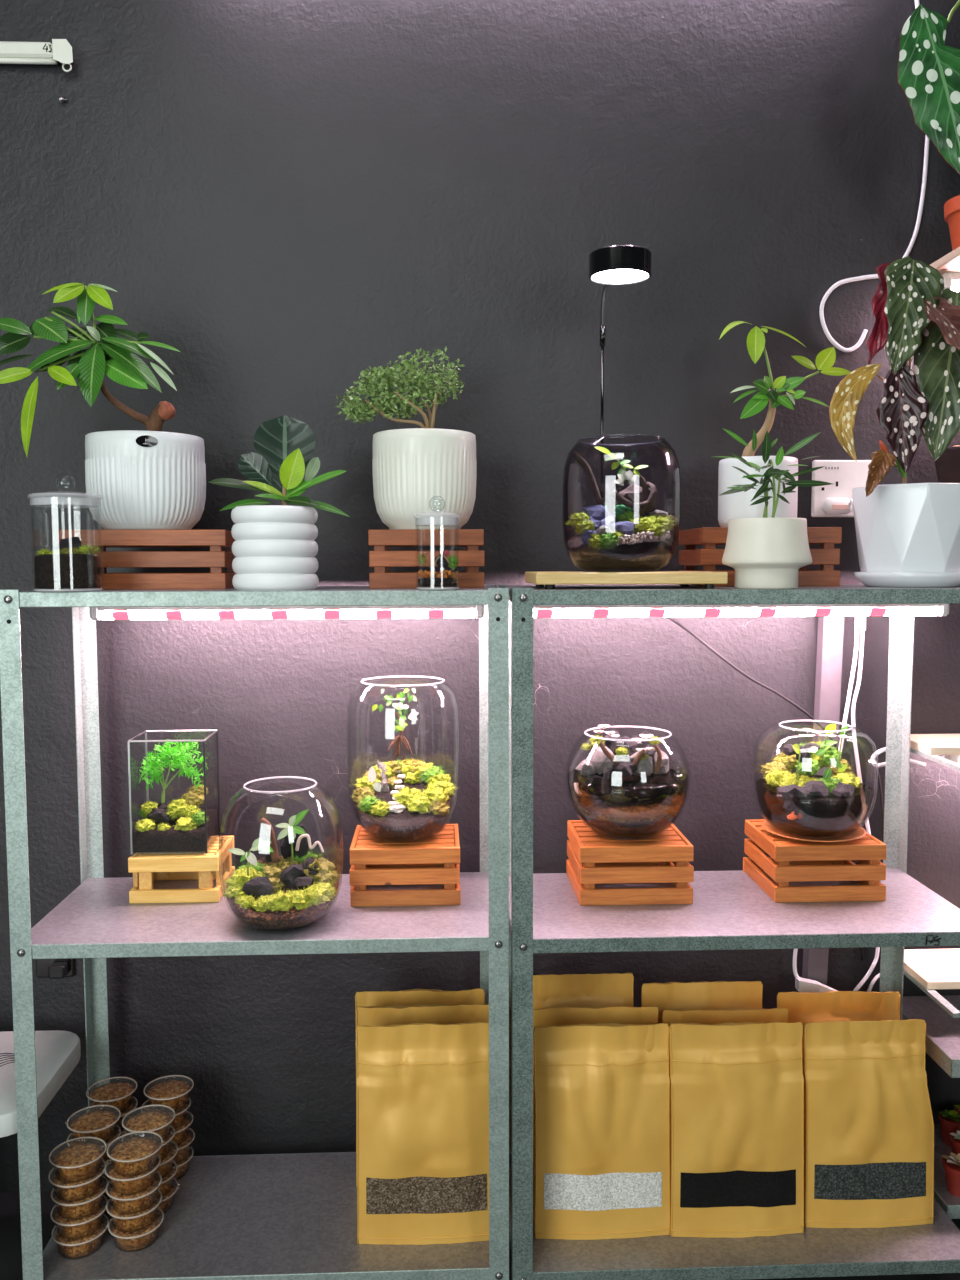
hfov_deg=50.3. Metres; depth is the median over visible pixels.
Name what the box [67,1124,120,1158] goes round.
plastic cup
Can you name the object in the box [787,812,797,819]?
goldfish
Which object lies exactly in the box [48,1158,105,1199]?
plastic cup
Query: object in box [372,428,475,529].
pot
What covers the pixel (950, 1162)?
potted succulent
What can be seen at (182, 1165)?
plastic cup
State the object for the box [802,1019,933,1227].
pouch
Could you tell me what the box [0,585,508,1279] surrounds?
shelving unit
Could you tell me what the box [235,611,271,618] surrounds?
diffuser
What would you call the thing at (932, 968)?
wooden board
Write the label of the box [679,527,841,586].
wooden crate
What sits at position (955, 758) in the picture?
light
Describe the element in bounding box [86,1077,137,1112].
plastic cup
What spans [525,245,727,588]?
desk lamp
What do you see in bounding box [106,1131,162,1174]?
plastic cup
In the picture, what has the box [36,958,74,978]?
wall socket
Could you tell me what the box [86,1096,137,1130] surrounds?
plastic cup
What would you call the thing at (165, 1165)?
plastic cup
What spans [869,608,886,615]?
diffuser
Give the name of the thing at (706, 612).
diffuser
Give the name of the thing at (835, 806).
terrarium
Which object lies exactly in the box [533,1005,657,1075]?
pouch
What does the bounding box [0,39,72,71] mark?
light fixture
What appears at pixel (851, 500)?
cable
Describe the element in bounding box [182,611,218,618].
diffuser
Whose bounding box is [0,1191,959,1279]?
floor
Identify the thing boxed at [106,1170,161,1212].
plastic cup
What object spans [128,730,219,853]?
tank
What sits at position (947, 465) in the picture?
pot
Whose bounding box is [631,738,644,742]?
flower
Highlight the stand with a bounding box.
[128,835,234,903]
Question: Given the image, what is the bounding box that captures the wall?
[0,0,959,1192]
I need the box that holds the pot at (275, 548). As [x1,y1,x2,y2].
[231,505,318,590]
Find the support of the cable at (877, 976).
attached to the shelving rack
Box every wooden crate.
[59,530,236,589]
[349,824,460,906]
[368,529,484,588]
[566,820,693,905]
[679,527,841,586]
[743,819,886,902]
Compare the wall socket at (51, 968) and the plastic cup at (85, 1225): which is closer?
the plastic cup at (85, 1225)
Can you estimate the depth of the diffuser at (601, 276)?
1.97 m
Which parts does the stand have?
post, rail, post, post, rail, rail, rail, post, post, post, rail, rail, rail, post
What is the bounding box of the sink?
[0,1030,80,1137]
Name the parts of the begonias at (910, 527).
stem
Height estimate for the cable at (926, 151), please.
0.773 m
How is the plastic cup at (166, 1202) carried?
on the shelving unit at (258, 1216)
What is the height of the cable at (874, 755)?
0.057 m
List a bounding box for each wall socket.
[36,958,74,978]
[811,460,870,516]
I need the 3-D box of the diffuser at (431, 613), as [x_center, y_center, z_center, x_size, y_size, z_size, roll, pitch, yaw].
[-0.091,-0.054,2.139,0.034,0.017,0.033,0,4,-2]
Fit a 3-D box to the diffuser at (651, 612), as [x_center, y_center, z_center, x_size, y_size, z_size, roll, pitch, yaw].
[0.370,-0.057,2.158,0.034,0.017,0.033,0,4,-2]
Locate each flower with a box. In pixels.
[598,725,609,728]
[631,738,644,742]
[640,734,652,738]
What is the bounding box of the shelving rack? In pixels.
[902,748,959,1218]
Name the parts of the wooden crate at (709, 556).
corner post, corner post, corner post, corner post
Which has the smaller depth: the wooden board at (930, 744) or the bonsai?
the bonsai
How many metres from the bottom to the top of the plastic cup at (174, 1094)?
0.038 m
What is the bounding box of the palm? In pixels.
[715,429,831,588]
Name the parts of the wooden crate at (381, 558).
corner post, corner post, corner post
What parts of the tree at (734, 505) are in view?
pot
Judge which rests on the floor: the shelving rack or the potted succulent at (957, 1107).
the shelving rack
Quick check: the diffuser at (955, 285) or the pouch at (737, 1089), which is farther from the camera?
the diffuser at (955, 285)
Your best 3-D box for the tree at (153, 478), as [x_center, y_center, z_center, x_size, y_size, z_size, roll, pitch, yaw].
[-0.757,-0.449,2.023,0.412,0.467,0.227,0,4,-2]
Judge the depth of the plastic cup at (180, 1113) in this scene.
2.21 m
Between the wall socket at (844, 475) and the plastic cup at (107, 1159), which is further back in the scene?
the wall socket at (844, 475)
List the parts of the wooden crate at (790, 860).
corner post, corner post, corner post, corner post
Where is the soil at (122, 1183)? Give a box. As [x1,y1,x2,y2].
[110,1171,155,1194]
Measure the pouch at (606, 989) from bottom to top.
0.444 m
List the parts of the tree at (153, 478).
pot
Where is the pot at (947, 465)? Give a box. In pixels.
[935,445,959,482]
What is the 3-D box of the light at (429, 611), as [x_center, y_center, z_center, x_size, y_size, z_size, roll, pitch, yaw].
[-0.396,-0.062,2.126,0.810,0.038,0.038,0,4,-2]
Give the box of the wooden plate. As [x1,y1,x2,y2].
[761,820,865,841]
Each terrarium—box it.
[218,777,342,931]
[346,676,458,841]
[563,434,679,571]
[565,725,689,839]
[753,720,877,838]
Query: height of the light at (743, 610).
0.038 m
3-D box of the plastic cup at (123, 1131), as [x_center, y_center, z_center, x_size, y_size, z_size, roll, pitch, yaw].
[-0.803,1.068,2.217,0.110,0.038,0.105,-2,5,-23]
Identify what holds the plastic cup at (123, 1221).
on the plastic cup at (137, 1239)
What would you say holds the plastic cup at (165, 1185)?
on the plastic cup at (166, 1202)
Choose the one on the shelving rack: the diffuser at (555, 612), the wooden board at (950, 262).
the wooden board at (950, 262)
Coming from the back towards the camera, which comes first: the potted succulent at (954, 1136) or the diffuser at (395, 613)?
the potted succulent at (954, 1136)
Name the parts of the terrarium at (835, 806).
stem, stem, stem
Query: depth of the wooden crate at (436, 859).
2.05 m
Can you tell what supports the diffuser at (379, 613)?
attached to the light at (429, 611)
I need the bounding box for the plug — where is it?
[822,498,851,513]
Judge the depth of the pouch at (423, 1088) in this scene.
1.99 m
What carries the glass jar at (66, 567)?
on the shelving unit at (258, 1216)
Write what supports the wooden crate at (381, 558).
on the shelving unit at (258, 1216)
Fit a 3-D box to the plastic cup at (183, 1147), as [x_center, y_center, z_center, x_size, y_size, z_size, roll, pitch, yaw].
[-0.674,1.105,2.231,0.110,0.038,0.105,1,4,11]
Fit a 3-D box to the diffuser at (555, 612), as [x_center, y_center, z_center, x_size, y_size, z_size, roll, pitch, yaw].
[0.194,-0.056,2.151,0.084,0.017,0.033,0,4,-2]
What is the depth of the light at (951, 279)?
2.17 m
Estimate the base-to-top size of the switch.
0.045 m
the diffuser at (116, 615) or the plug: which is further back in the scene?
the plug
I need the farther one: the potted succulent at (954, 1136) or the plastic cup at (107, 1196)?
the potted succulent at (954, 1136)
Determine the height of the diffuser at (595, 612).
0.017 m
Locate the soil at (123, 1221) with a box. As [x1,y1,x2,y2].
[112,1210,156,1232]
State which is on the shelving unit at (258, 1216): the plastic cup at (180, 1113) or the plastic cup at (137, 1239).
the plastic cup at (137, 1239)
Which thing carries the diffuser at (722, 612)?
attached to the light at (743, 610)
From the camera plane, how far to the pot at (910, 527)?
1.91 m
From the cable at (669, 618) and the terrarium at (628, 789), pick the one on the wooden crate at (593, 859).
the terrarium at (628, 789)
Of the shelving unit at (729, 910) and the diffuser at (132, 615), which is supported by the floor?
the shelving unit at (729, 910)
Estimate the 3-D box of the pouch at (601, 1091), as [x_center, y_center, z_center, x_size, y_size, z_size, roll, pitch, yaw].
[0.240,0.967,2.030,0.269,0.417,0.077,0,4,-2]
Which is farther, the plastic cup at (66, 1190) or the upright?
the upright
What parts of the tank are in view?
stem, stem, stem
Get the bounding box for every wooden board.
[904,948,959,989]
[910,734,959,754]
[930,247,959,273]
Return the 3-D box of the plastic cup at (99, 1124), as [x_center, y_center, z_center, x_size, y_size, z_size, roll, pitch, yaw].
[-0.795,0.999,2.099,0.110,0.038,0.105,-1,4,-12]
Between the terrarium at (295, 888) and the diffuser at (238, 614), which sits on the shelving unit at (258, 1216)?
the terrarium at (295, 888)
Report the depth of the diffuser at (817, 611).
2.16 m
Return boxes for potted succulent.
[938,1109,959,1146]
[942,1152,959,1196]
[949,1130,959,1153]
[953,1104,959,1114]
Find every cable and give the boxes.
[667,617,862,959]
[793,616,858,977]
[819,0,928,351]
[850,499,865,629]
[851,616,879,990]
[867,973,879,991]
[871,747,925,766]
[873,766,883,862]
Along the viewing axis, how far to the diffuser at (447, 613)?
2.13 m
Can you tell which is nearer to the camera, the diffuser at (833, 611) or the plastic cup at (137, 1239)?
the plastic cup at (137, 1239)
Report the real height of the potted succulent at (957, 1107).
0.073 m
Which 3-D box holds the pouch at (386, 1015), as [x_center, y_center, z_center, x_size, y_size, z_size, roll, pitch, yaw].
[-0.115,0.959,2.109,0.275,0.423,0.081,0,4,-2]
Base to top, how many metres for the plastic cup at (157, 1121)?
0.038 m
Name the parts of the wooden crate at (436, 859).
corner post, corner post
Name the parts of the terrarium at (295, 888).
stem, stem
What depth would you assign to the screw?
2.18 m
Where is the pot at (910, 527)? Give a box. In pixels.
[852,483,959,571]
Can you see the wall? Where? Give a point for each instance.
(293, 199)
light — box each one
[90,605,483,619]
[533,604,948,617]
[941,272,959,291]
[945,755,959,763]
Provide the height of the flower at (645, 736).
0.010 m
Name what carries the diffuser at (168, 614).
attached to the light at (429, 611)
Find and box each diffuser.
[100,612,113,619]
[112,611,132,619]
[128,611,165,619]
[165,611,182,618]
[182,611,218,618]
[218,611,235,618]
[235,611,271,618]
[271,611,287,618]
[287,611,323,618]
[323,611,340,618]
[340,610,375,618]
[376,610,392,617]
[392,610,427,617]
[428,610,443,617]
[444,610,473,617]
[533,610,536,617]
[536,610,552,617]
[552,609,592,617]
[592,269,647,283]
[592,609,608,616]
[609,609,648,616]
[648,609,664,616]
[664,609,704,616]
[703,609,720,616]
[719,609,760,616]
[758,609,776,616]
[775,608,815,615]
[814,608,831,615]
[830,608,870,615]
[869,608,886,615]
[884,608,939,615]
[951,281,959,291]
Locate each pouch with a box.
[355,988,484,1186]
[356,1004,488,1027]
[356,1022,488,1244]
[533,973,633,1008]
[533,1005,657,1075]
[533,1023,669,1239]
[641,981,762,1022]
[662,1007,787,1026]
[669,1021,803,1237]
[777,991,899,1059]
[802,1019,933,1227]
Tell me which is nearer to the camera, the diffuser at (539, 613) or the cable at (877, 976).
the diffuser at (539, 613)
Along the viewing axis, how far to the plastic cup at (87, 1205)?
1.96 m
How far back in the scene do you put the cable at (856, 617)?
2.29 m
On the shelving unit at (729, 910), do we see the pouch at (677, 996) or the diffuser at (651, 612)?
the pouch at (677, 996)
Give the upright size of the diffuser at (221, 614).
0.017 m
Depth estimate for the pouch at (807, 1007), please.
2.23 m
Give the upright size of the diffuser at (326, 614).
0.017 m
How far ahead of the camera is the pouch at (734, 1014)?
2.12 m
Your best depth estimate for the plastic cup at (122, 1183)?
1.97 m
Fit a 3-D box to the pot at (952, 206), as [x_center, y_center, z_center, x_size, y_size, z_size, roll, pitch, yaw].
[1.033,-0.850,2.107,0.143,0.106,0.143,0,4,-2]
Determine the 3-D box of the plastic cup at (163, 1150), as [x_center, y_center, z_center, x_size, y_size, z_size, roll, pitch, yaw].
[-0.680,1.037,2.105,0.110,0.038,0.105,-2,4,-18]
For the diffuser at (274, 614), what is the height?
0.017 m
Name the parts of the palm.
stem, stem, stem, stem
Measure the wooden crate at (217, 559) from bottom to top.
0.114 m
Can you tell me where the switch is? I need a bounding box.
[795,977,836,992]
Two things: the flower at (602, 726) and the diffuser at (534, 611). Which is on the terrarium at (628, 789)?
the flower at (602, 726)
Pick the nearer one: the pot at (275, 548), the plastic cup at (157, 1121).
the pot at (275, 548)
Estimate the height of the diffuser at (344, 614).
0.017 m
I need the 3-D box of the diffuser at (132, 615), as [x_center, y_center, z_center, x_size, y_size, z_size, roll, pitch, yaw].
[-0.685,-0.051,2.115,0.074,0.017,0.033,0,4,-2]
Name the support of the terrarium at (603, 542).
on the desk lamp at (614, 264)
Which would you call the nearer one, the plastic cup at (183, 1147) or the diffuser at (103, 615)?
the diffuser at (103, 615)
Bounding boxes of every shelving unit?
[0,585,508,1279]
[499,584,959,1279]
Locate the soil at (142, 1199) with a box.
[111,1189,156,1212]
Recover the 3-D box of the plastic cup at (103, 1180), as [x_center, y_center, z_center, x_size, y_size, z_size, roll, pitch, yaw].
[-0.794,1.115,2.111,0.110,0.038,0.105,-1,4,-6]
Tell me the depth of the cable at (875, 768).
2.31 m
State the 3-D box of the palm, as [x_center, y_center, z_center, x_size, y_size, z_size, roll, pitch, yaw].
[0.527,-0.243,1.899,0.204,0.295,0.172,-4,6,-45]
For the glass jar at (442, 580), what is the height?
0.170 m
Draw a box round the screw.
[58,96,67,102]
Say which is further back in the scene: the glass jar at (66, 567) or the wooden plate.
the wooden plate
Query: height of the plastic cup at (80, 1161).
0.038 m
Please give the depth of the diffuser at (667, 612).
2.15 m
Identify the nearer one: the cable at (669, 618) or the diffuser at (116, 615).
the diffuser at (116, 615)
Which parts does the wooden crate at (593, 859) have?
corner post, corner post, corner post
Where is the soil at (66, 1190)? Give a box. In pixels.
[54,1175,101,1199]
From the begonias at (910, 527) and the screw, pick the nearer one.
the begonias at (910, 527)
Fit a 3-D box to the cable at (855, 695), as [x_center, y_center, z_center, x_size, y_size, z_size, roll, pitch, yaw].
[0.880,0.389,2.323,0.086,0.906,0.025,-1,4,-7]
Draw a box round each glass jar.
[30,478,101,587]
[415,506,457,586]
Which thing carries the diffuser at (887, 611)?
attached to the light at (743, 610)
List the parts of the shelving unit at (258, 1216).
post, post, shelf, shelf, shelf, post, post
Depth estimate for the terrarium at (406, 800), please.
2.10 m
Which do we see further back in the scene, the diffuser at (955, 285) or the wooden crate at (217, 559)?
the diffuser at (955, 285)
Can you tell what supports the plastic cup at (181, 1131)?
on the plastic cup at (183, 1147)
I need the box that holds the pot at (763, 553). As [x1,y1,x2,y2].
[722,518,811,588]
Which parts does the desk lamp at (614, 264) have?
stem, board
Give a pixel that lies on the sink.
(58, 1052)
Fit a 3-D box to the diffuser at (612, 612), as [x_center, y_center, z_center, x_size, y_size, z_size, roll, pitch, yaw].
[0.312,-0.057,2.155,0.084,0.017,0.033,0,4,-2]
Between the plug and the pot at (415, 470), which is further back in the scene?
the plug
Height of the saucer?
0.029 m
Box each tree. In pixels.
[0,283,205,529]
[718,321,850,526]
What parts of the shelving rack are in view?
shelf, rail, rail, shelf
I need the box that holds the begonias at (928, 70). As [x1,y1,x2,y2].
[897,0,959,249]
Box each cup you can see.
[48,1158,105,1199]
[49,1136,106,1181]
[50,1195,107,1237]
[51,1175,108,1217]
[51,1213,108,1257]
[66,1104,120,1143]
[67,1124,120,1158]
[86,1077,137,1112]
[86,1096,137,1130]
[100,1141,118,1178]
[100,1177,111,1194]
[102,1195,112,1213]
[104,1154,160,1194]
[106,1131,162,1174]
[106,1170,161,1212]
[106,1189,161,1232]
[108,1207,163,1250]
[115,1114,133,1145]
[122,1104,175,1141]
[122,1125,174,1159]
[141,1097,190,1128]
[143,1075,193,1111]
[154,1140,177,1177]
[156,1160,177,1196]
[156,1177,177,1214]
[169,1111,192,1145]
[169,1128,194,1162]
[171,1147,193,1179]
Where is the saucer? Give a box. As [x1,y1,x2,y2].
[854,572,959,587]
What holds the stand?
on the shelving unit at (258, 1216)
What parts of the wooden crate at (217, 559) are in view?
corner post, corner post, corner post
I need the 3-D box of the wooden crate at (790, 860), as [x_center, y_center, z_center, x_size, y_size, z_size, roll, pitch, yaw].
[0.705,0.464,2.171,0.231,0.117,0.215,0,4,-2]
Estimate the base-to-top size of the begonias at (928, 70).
0.485 m
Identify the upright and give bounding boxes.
[802,616,843,985]
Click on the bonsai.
(415, 470)
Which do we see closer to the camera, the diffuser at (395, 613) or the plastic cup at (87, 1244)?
the plastic cup at (87, 1244)
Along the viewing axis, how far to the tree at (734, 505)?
2.08 m
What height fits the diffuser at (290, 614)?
0.017 m
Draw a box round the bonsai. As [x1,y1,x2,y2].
[334,347,475,529]
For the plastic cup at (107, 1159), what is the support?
on the plastic cup at (103, 1180)
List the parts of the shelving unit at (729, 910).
post, post, shelf, shelf, shelf, post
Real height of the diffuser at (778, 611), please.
0.017 m
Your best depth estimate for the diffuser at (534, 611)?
2.13 m
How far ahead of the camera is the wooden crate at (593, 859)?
2.05 m
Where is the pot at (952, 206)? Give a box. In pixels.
[944,195,959,249]
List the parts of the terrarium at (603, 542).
stem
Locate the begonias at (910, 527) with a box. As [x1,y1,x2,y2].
[829,256,959,571]
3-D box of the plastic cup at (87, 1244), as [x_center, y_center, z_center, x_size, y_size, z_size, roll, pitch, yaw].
[-0.776,1.162,1.993,0.110,0.038,0.105,0,4,1]
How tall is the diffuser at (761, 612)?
0.017 m

